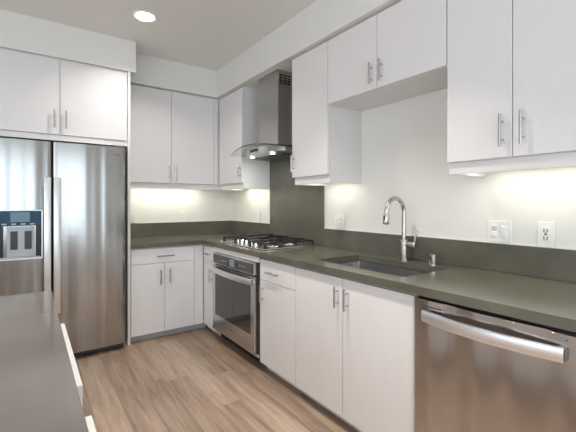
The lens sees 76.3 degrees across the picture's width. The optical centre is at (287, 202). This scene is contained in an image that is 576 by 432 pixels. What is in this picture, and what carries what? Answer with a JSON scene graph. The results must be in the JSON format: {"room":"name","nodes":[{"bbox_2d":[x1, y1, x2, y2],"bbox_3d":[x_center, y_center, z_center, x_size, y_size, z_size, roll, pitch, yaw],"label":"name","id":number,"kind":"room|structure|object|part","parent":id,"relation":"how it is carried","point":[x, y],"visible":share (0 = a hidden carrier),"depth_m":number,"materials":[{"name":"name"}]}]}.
{"room":"kitchen","nodes":[
{"label":"kitchen","id":0,"kind":"room"},
{"bbox_2d":[0,0,317,70],"bbox_3d":[-0.447,-1.457,0.307,4.600,0.100,7.200,0,0,-35],"label":"ceiling","id":1,"kind":"structure","parent":0,"point":[207,34],"depth_m":2.83,"materials":[{"name":"white paint"}]},
{"bbox_2d":[132,10,156,22],"bbox_3d":[-1.076,-1.401,2.760,0.176,0.010,0.176,0,0,-35],"label":"recessed light","id":2,"kind":"object","parent":1,"relation":"in","point":[141,15],"visible":1,"depth_m":2.75,"materials":[{"name":"white plastic"}]},
{"bbox_2d":[131,188,232,222],"bbox_3d":[-2.537,-0.087,3.177,4.500,2.639,0.100,0,0,-35],"label":"wall","id":3,"kind":"structure","parent":0,"point":[150,205],"depth_m":4.07,"materials":[{"name":"white paint"}]},
{"bbox_2d":[0,48,126,146],"bbox_3d":[-1.964,-0.814,3.117,1.005,0.648,0.657,0,0,-35],"label":"upper cabinet","id":4,"kind":"object","parent":3,"relation":"attached to","point":[43,98],"visible":0.99,"depth_m":2.88,"materials":[{"name":"white wood"}]},
{"bbox_3d":[-2.003,-0.827,2.744,0.500,0.581,0.020,0,0,-35],"label":"door","id":5,"kind":"part","parent":4,"relation":"part of","materials":[{"name":"white laminate"}]},
{"bbox_3d":[-1.807,-0.511,2.894,1.005,0.042,0.018,0,0,-35],"label":"light rail","id":6,"kind":"part","parent":4,"relation":"part of","materials":[{"name":"white laminate"}]},
{"bbox_3d":[-1.748,-0.653,2.890,0.012,0.140,0.037,0,0,-35],"label":"handle","id":7,"kind":"part","parent":4,"relation":"part of","materials":[{"name":"silver metal"}]},
{"bbox_3d":[-1.595,-0.827,3.032,0.490,0.581,0.020,0,0,-35],"label":"door","id":8,"kind":"part","parent":4,"relation":"part of","materials":[{"name":"white laminate"}]},
{"bbox_2d":[0,9,135,77],"bbox_3d":[-2.796,-1.273,2.549,3.151,0.268,0.628,0,0,-35],"label":"soffit","id":9,"kind":"structure","parent":3,"relation":"attached to","point":[18,32],"depth_m":2.89,"materials":[{"name":"white paint"}]},
{"bbox_2d":[131,213,136,222],"bbox_3d":[-1.594,0.166,3.776,0.072,0.118,0.009,0,0,-35],"label":"power outlet","id":10,"kind":"object","parent":3,"relation":"attached to","point":[133,215],"visible":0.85,"depth_m":3.78,"materials":[{"name":"white plastic"}]},
{"bbox_2d":[131,53,216,98],"bbox_3d":[-1.225,-1.267,3.815,0.876,0.279,0.373,0,0,-35],"label":"trim","id":11,"kind":"structure","parent":3,"relation":"attached to","point":[153,72],"depth_m":3.65,"materials":[{"name":"white paint"}]},
{"bbox_2d":[131,220,231,237],"bbox_3d":[-1.200,0.281,4.048,1.266,0.152,0.020,0,0,-35],"label":"backsplash","id":12,"kind":"structure","parent":3,"relation":"attached to","point":[148,229],"depth_m":4.04,"materials":[{"name":"grey stone"}]},
{"bbox_2d":[178,211,184,221],"bbox_3d":[-1.179,0.150,4.069,0.072,0.118,0.009,0,0,-35],"label":"power outlet","id":13,"kind":"object","parent":3,"relation":"attached to","point":[181,214],"visible":1,"depth_m":4.06,"materials":[{"name":"white plastic"}]},
{"bbox_2d":[131,84,244,190],"bbox_3d":[-1.090,-0.634,3.911,1.287,0.986,0.370,0,0,-35],"label":"upper cabinet","id":14,"kind":"object","parent":3,"relation":"attached to","point":[175,135],"visible":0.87,"depth_m":3.69,"materials":[{"name":"white"}]},
{"bbox_3d":[-1.355,-0.656,3.554,0.439,0.916,0.020,0,0,-35],"label":"door","id":15,"kind":"part","parent":14,"relation":"part of","materials":[{"name":"white laminate"}]},
{"bbox_3d":[-1.184,-0.300,3.640,0.012,0.150,0.037,0,0,-35],"label":"handle","id":16,"kind":"part","parent":14,"relation":"part of","materials":[{"name":"silver metal"}]},
{"bbox_3d":[-1.022,-0.168,3.814,1.287,0.054,0.018,0,0,-35],"label":"light rail","id":17,"kind":"part","parent":14,"relation":"part of","materials":[{"name":"white laminate"}]},
{"bbox_3d":[-0.987,-0.656,3.813,0.453,0.916,0.020,0,0,-35],"label":"door","id":18,"kind":"part","parent":14,"relation":"part of","materials":[{"name":"white laminate"}]},
{"bbox_2d":[74,325,358,431],"bbox_3d":[-0.447,1.282,0.307,4.600,0.100,7.200,0,0,-35],"label":"floor","id":19,"kind":"structure","parent":0,"point":[195,380],"depth_m":2.40,"materials":[{"name":"brown wood"}]},
{"bbox_2d":[0,138,124,355],"bbox_3d":[-1.915,0.370,3.075,0.912,1.700,0.745,0,0,-35],"label":"refrigerator","id":20,"kind":"object","parent":19,"relation":"on","point":[62,205],"visible":0.92,"depth_m":2.86,"materials":[{"name":"grey metal"}]},
{"bbox_3d":[-1.950,0.112,2.667,0.263,0.108,0.012,0,0,-35],"label":"control panel","id":21,"kind":"part","parent":20,"relation":"part of","materials":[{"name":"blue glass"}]},
{"bbox_3d":[-1.976,0.355,2.704,0.386,1.639,0.090,0,0,-35],"label":"freezer door","id":22,"kind":"part","parent":20,"relation":"part of","materials":[{"name":"silver metal"}]},
{"bbox_3d":[-1.801,0.320,2.745,0.045,1.025,0.074,0,0,-35],"label":"door handle","id":23,"kind":"part","parent":20,"relation":"part of","materials":[{"name":"silver metal"}]},
{"bbox_3d":[-1.751,0.320,2.780,0.045,1.025,0.074,0,0,-35],"label":"door handle","id":24,"kind":"part","parent":20,"relation":"part of","materials":[{"name":"silver metal"}]},
{"bbox_3d":[-1.599,0.355,2.970,0.516,1.639,0.092,0,0,-35],"label":"fridge door","id":25,"kind":"part","parent":20,"relation":"part of","materials":[{"name":"silver metal"}]},
{"bbox_2d":[61,323,95,431],"bbox_3d":[-0.626,0.815,0.199,1.022,0.835,2.430,0,0,-35],"label":"kitchen island","id":26,"kind":"object","parent":19,"relation":"on","point":[89,420],"visible":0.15,"depth_m":1.00,"materials":[{"name":"white wood"}]},
{"bbox_2d":[0,291,88,431],"bbox_3d":[-0.652,0.377,0.177,1.015,0.038,2.525,0,0,-35],"label":"island countertop","id":27,"kind":"structure","parent":26,"relation":"on","point":[39,392],"depth_m":0.78,"materials":[{"name":"stone"}]},
{"bbox_3d":[-0.730,0.551,1.173,0.066,0.162,0.596,0,0,-35],"label":"drawer","id":28,"kind":"part","parent":26,"relation":"part of","materials":[{"name":"white laminate"}]},
{"bbox_3d":[-0.274,0.551,0.528,0.066,0.162,0.656,0,0,-35],"label":"drawer","id":29,"kind":"part","parent":26,"relation":"part of","materials":[{"name":"white laminate"}]},
{"bbox_2d":[123,71,130,344],"bbox_3d":[-1.554,0.047,3.429,0.023,2.370,0.621,0,0,-35],"label":"panel","id":30,"kind":"object","parent":19,"relation":"on","point":[128,148],"visible":0.42,"depth_m":3.18,"materials":[{"name":"white laminate"}]},
{"bbox_2d":[131,244,205,341],"bbox_3d":[-1.237,0.815,3.622,0.714,0.835,0.649,0,0,-35],"label":"base cabinet","id":31,"kind":"object","parent":19,"relation":"on","point":[167,283],"visible":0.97,"depth_m":3.36,"materials":[{"name":"white wood"}]},
{"bbox_3d":[-1.249,0.856,3.273,0.287,0.620,0.020,0,0,-35],"label":"door","id":32,"kind":"part","parent":31,"relation":"part of","materials":[{"name":"white laminate"}]},
{"bbox_3d":[-1.135,0.476,3.354,0.567,0.132,0.020,0,0,-35],"label":"drawer","id":33,"kind":"part","parent":31,"relation":"part of","materials":[{"name":"white laminate"}]},
{"bbox_3d":[-1.016,0.856,3.438,0.276,0.620,0.020,0,0,-35],"label":"door","id":34,"kind":"part","parent":31,"relation":"part of","materials":[{"name":"white laminate"}]},
{"bbox_2d":[131,233,575,331],"bbox_3d":[0.015,0.377,2.348,1.288,0.038,4.199,0,0,-35],"label":"countertop","id":35,"kind":"structure","parent":31,"relation":"on","point":[548,302],"depth_m":1.72,"materials":[{"name":"grey stone"}]},
{"bbox_2d":[220,234,315,250],"bbox_3d":[-0.197,0.329,3.212,0.518,0.058,0.765,0,0,-35],"label":"gas cooktop","id":36,"kind":"object","parent":35,"relation":"in","point":[268,241],"visible":1,"depth_m":3.08,"materials":[{"name":"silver metal"}]},
{"bbox_2d":[335,260,428,276],"bbox_3d":[0.526,0.505,2.158,0.411,0.214,0.694,0,0,-35],"label":"sink","id":37,"kind":"object","parent":35,"relation":"in","point":[393,270],"visible":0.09,"depth_m":2.36,"materials":[{"name":"silver metal"}]},
{"bbox_2d":[383,196,417,260],"bbox_3d":[0.677,0.159,2.212,0.220,0.399,0.128,0,0,-35],"label":"faucet","id":38,"kind":"object","parent":35,"relation":"on","point":[404,244],"visible":1,"depth_m":2.26,"materials":[{"name":"silver metal"}]},
{"bbox_2d":[428,254,437,264],"bbox_3d":[0.844,0.328,2.136,0.050,0.060,0.050,0,0,-35],"label":"air gap","id":39,"kind":"object","parent":35,"relation":"on","point":[432,257],"visible":1,"depth_m":2.12,"materials":[{"name":"silver metal"}]},
{"bbox_2d":[203,245,220,335],"bbox_3d":[-0.529,0.815,3.652,0.649,0.835,0.291,0,0,-35],"label":"base cabinet","id":40,"kind":"object","parent":19,"relation":"on","point":[208,250],"visible":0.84,"depth_m":3.47,"materials":[{"name":"white wood"}]},
{"bbox_3d":[-0.739,0.476,3.467,0.020,0.132,0.230,0,0,-35],"label":"drawer","id":41,"kind":"part","parent":40,"relation":"part of","materials":[{"name":"white laminate"}]},
{"bbox_3d":[-0.739,0.856,3.467,0.020,0.620,0.230,0,0,-35],"label":"door","id":42,"kind":"part","parent":40,"relation":"part of","materials":[{"name":"white laminate"}]},
{"bbox_2d":[211,247,266,366],"bbox_3d":[-0.244,0.815,3.173,0.661,0.834,0.814,0,0,-35],"label":"oven","id":43,"kind":"object","parent":19,"relation":"on","point":[236,276],"visible":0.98,"depth_m":2.92,"materials":[{"name":"silver metal"}]},
{"bbox_3d":[-0.483,0.584,2.987,0.057,0.044,0.709,0,0,-35],"label":"door handle","id":44,"kind":"part","parent":43,"relation":"part of","materials":[{"name":"silver metal"}]},
{"bbox_3d":[-0.465,0.492,3.006,0.004,0.076,0.703,0,0,-35],"label":"control glass","id":45,"kind":"part","parent":43,"relation":"part of","materials":[{"name":"black glass"}]},
{"bbox_3d":[-0.450,0.828,3.017,0.032,0.560,0.739,0,0,-35],"label":"door","id":46,"kind":"part","parent":43,"relation":"part of","materials":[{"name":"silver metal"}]},
{"bbox_3d":[-0.450,0.490,3.017,0.032,0.096,0.739,0,0,-35],"label":"control panel","id":47,"kind":"part","parent":43,"relation":"part of","materials":[{"name":"black metal"}]},
{"bbox_3d":[-0.447,0.783,3.030,0.012,0.766,0.814,0,0,-35],"label":"trim","id":48,"kind":"part","parent":43,"relation":"part of","materials":[{"name":"silver metal"}]},
{"bbox_3d":[-0.448,1.126,3.027,0.018,0.024,0.812,0,0,-35],"label":"trim","id":49,"kind":"part","parent":43,"relation":"part of","materials":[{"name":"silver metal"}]},
{"bbox_2d":[259,258,303,392],"bbox_3d":[0.155,0.815,2.683,0.649,0.835,0.438,0,0,-35],"label":"base cabinet","id":50,"kind":"object","parent":19,"relation":"on","point":[277,287],"visible":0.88,"depth_m":2.48,"materials":[{"name":"white wood"}]},
{"bbox_3d":[-0.192,0.654,2.645,0.037,0.130,0.012,0,0,-35],"label":"handle","id":51,"kind":"part","parent":50,"relation":"part of","materials":[{"name":"silver metal"}]},
{"bbox_3d":[-0.107,0.490,2.525,0.037,0.012,0.150,0,0,-35],"label":"handle","id":52,"kind":"part","parent":50,"relation":"part of","materials":[{"name":"silver metal"}]},
{"bbox_3d":[-0.072,0.484,2.522,0.020,0.148,0.435,0,0,-35],"label":"drawer","id":53,"kind":"part","parent":50,"relation":"part of","materials":[{"name":"white laminate"}]},
{"bbox_3d":[-0.072,0.864,2.522,0.020,0.604,0.435,0,0,-35],"label":"door","id":54,"kind":"part","parent":50,"relation":"part of","materials":[{"name":"white laminate"}]},
{"bbox_2d":[296,267,413,431],"bbox_3d":[0.537,0.815,2.143,0.649,0.835,0.878,0,0,-35],"label":"base cabinet","id":55,"kind":"object","parent":19,"relation":"on","point":[355,339],"visible":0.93,"depth_m":1.90,"materials":[{"name":"white wood"}]},
{"bbox_3d":[0.179,0.788,2.167,0.020,0.756,0.425,0,0,-35],"label":"door","id":56,"kind":"part","parent":55,"relation":"part of","materials":[{"name":"white laminate"}]},
{"bbox_3d":[0.262,0.514,2.003,0.037,0.115,0.012,0,0,-35],"label":"handle","id":57,"kind":"part","parent":55,"relation":"part of","materials":[{"name":"silver metal"}]},
{"bbox_3d":[0.305,0.514,1.941,0.037,0.115,0.012,0,0,-35],"label":"handle","id":58,"kind":"part","parent":55,"relation":"part of","materials":[{"name":"silver metal"}]},
{"bbox_3d":[0.433,0.788,1.807,0.020,0.756,0.448,0,0,-35],"label":"door","id":59,"kind":"part","parent":55,"relation":"part of","materials":[{"name":"white laminate"}]},
{"bbox_2d":[414,294,575,431],"bbox_3d":[0.948,0.816,1.497,0.648,0.832,0.643,0,0,-35],"label":"dishwasher","id":60,"kind":"object","parent":19,"relation":"on","point":[476,370],"visible":0.96,"depth_m":1.34,"materials":[{"name":"grey metal"}]},
{"bbox_3d":[0.701,0.474,1.336,0.059,0.045,0.502,0,0,-35],"label":"door handle","id":61,"kind":"part","parent":60,"relation":"part of","materials":[{"name":"silver metal"}]},
{"bbox_2d":[233,88,575,248],"bbox_3d":[1.390,-0.087,1.606,0.100,2.639,7.200,0,0,-35],"label":"wall","id":62,"kind":"structure","parent":0,"point":[404,142],"depth_m":2.26,"materials":[{"name":"white paint"}]},
{"bbox_2d":[219,86,269,189],"bbox_3d":[-0.480,-0.634,3.844,0.370,0.986,0.553,0,0,-35],"label":"upper cabinet","id":63,"kind":"object","parent":62,"relation":"attached to","point":[238,110],"visible":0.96,"depth_m":3.64,"materials":[{"name":"white"}]},
{"bbox_3d":[-0.584,-0.656,3.749,0.020,0.916,0.513,0,0,-35],"label":"door","id":64,"kind":"part","parent":63,"relation":"part of","materials":[{"name":"white laminate"}]},
{"bbox_3d":[-0.457,-0.168,3.861,0.312,0.054,0.553,0,0,-35],"label":"light rail","id":65,"kind":"part","parent":63,"relation":"part of","materials":[{"name":"white laminate"}]},
{"bbox_2d":[231,220,269,236],"bbox_3d":[-0.429,0.281,4.074,0.020,0.152,0.867,0,0,-35],"label":"backsplash","id":66,"kind":"structure","parent":62,"relation":"attached to","point":[239,227],"depth_m":4.05,"materials":[{"name":"grey stone"}]},
{"bbox_2d":[257,211,260,221],"bbox_3d":[-0.315,0.150,3.922,0.009,0.118,0.072,0,0,-35],"label":"power outlet","id":67,"kind":"object","parent":62,"relation":"attached to","point":[258,212],"visible":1,"depth_m":3.92,"materials":[{"name":"white plastic"}]},
{"bbox_2d":[231,69,291,161],"bbox_3d":[-0.138,-0.764,3.238,0.509,0.725,0.796,0,0,-35],"label":"range hood","id":68,"kind":"object","parent":62,"relation":"attached to","point":[275,88],"visible":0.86,"depth_m":3.15,"materials":[{"name":"silver metal"}]},
{"bbox_2d":[270,159,323,245],"bbox_3d":[0.059,-0.055,3.384,0.020,0.826,0.819,0,0,-35],"label":"backsplash slab","id":69,"kind":"structure","parent":62,"relation":"attached to","point":[297,211],"depth_m":3.38,"materials":[{"name":"grey stone"}]},
{"bbox_2d":[215,0,401,99],"bbox_3d":[1.197,-1.267,1.469,0.373,0.279,7.000,0,0,-35],"label":"soffit","id":70,"kind":"structure","parent":62,"relation":"attached to","point":[322,21],"depth_m":2.78,"materials":[{"name":"white paint"}]},
{"bbox_2d":[291,41,361,185],"bbox_3d":[0.273,-0.634,2.777,0.370,0.986,0.415,0,0,-35],"label":"upper cabinet","id":71,"kind":"object","parent":62,"relation":"attached to","point":[326,138],"visible":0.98,"depth_m":2.65,"materials":[{"name":"white wood"}]},
{"bbox_3d":[0.159,-0.656,2.698,0.020,0.916,0.413,0,0,-35],"label":"door","id":72,"kind":"part","parent":71,"relation":"part of","materials":[{"name":"white laminate"}]},
{"bbox_3d":[0.300,-0.168,2.790,0.312,0.054,0.406,0,0,-35],"label":"light rail","id":73,"kind":"part","parent":71,"relation":"part of","materials":[{"name":"white laminate"}]},
{"bbox_2d":[334,214,344,228],"bbox_3d":[0.405,0.144,2.901,0.012,0.112,0.116,0,0,-35],"label":"power outlet","id":74,"kind":"object","parent":62,"relation":"attached to","point":[339,219],"visible":1,"depth_m":2.90,"materials":[{"name":"white plastic"}]},
{"bbox_2d":[328,0,446,110],"bbox_3d":[0.648,-0.902,2.248,0.370,0.450,0.878,0,0,-35],"label":"upper cabinet","id":75,"kind":"object","parent":62,"relation":"attached to","point":[399,53],"visible":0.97,"depth_m":2.12,"materials":[{"name":"white wood"}]},
{"bbox_3d":[0.406,-0.896,2.348,0.020,0.435,0.431,0,0,-35],"label":"door","id":76,"kind":"part","parent":75,"relation":"part of","materials":[{"name":"white laminate"}]},
{"bbox_3d":[0.489,-0.770,2.183,0.037,0.125,0.012,0,0,-35],"label":"handle","id":77,"kind":"part","parent":75,"relation":"part of","materials":[{"name":"silver metal"}]},
{"bbox_3d":[0.534,-0.770,2.121,0.037,0.125,0.012,0,0,-35],"label":"handle","id":78,"kind":"part","parent":75,"relation":"part of","materials":[{"name":"silver metal"}]},
{"bbox_3d":[0.660,-0.896,1.990,0.020,0.435,0.439,0,0,-35],"label":"door","id":79,"kind":"part","parent":75,"relation":"part of","materials":[{"name":"white laminate"}]},
{"bbox_2d":[323,228,575,282],"bbox_3d":[1.020,0.281,2.023,0.020,0.152,2.509,0,0,-35],"label":"backsplash","id":80,"kind":"structure","parent":62,"relation":"attached to","point":[546,262],"depth_m":2.01,"materials":[{"name":"grey stone"}]},
{"bbox_2d":[488,220,511,242],"bbox_3d":[1.102,0.148,1.915,0.012,0.112,0.120,0,0,-35],"label":"wall switch","id":81,"kind":"object","parent":62,"relation":"attached to","point":[498,231],"visible":1,"depth_m":1.91,"materials":[{"name":"white plastic"}]},
{"bbox_2d":[447,0,575,176],"bbox_3d":[1.075,-0.634,1.643,0.370,0.986,0.600,0,0,-35],"label":"upper cabinet","id":82,"kind":"object","parent":62,"relation":"attached to","point":[511,64],"visible":1,"depth_m":1.56,"materials":[{"name":"white wood"}]},
{"bbox_3d":[0.875,-0.656,1.685,0.020,0.916,0.295,0,0,-35],"label":"door","id":83,"kind":"part","parent":82,"relation":"part of","materials":[{"name":"white laminate"}]},
{"bbox_3d":[0.916,-0.313,1.579,0.037,0.140,0.012,0,0,-35],"label":"handle","id":84,"kind":"part","parent":82,"relation":"part of","materials":[{"name":"silver metal"}]},
{"bbox_3d":[1.099,-0.168,1.659,0.312,0.054,0.600,0,0,-35],"label":"light rail","id":85,"kind":"part","parent":82,"relation":"part of","materials":[{"name":"white laminate"}]},
{"bbox_3d":[0.964,-0.313,1.512,0.037,0.140,0.012,0,0,-35],"label":"handle","id":86,"kind":"part","parent":82,"relation":"part of","materials":[{"name":"silver metal"}]},
{"bbox_3d":[1.048,-0.656,1.440,0.020,0.916,0.297,0,0,-35],"label":"door","id":87,"kind":"part","parent":82,"relation":"part of","materials":[{"name":"white laminate"}]},
{"bbox_2d":[537,222,554,246],"bbox_3d":[1.225,0.148,1.742,0.010,0.116,0.074,0,0,-35],"label":"power outlet","id":88,"kind":"object","parent":62,"relation":"attached to","point":[545,230],"visible":1,"depth_m":1.74,"materials":[{"name":"white plastic"}]}
]}

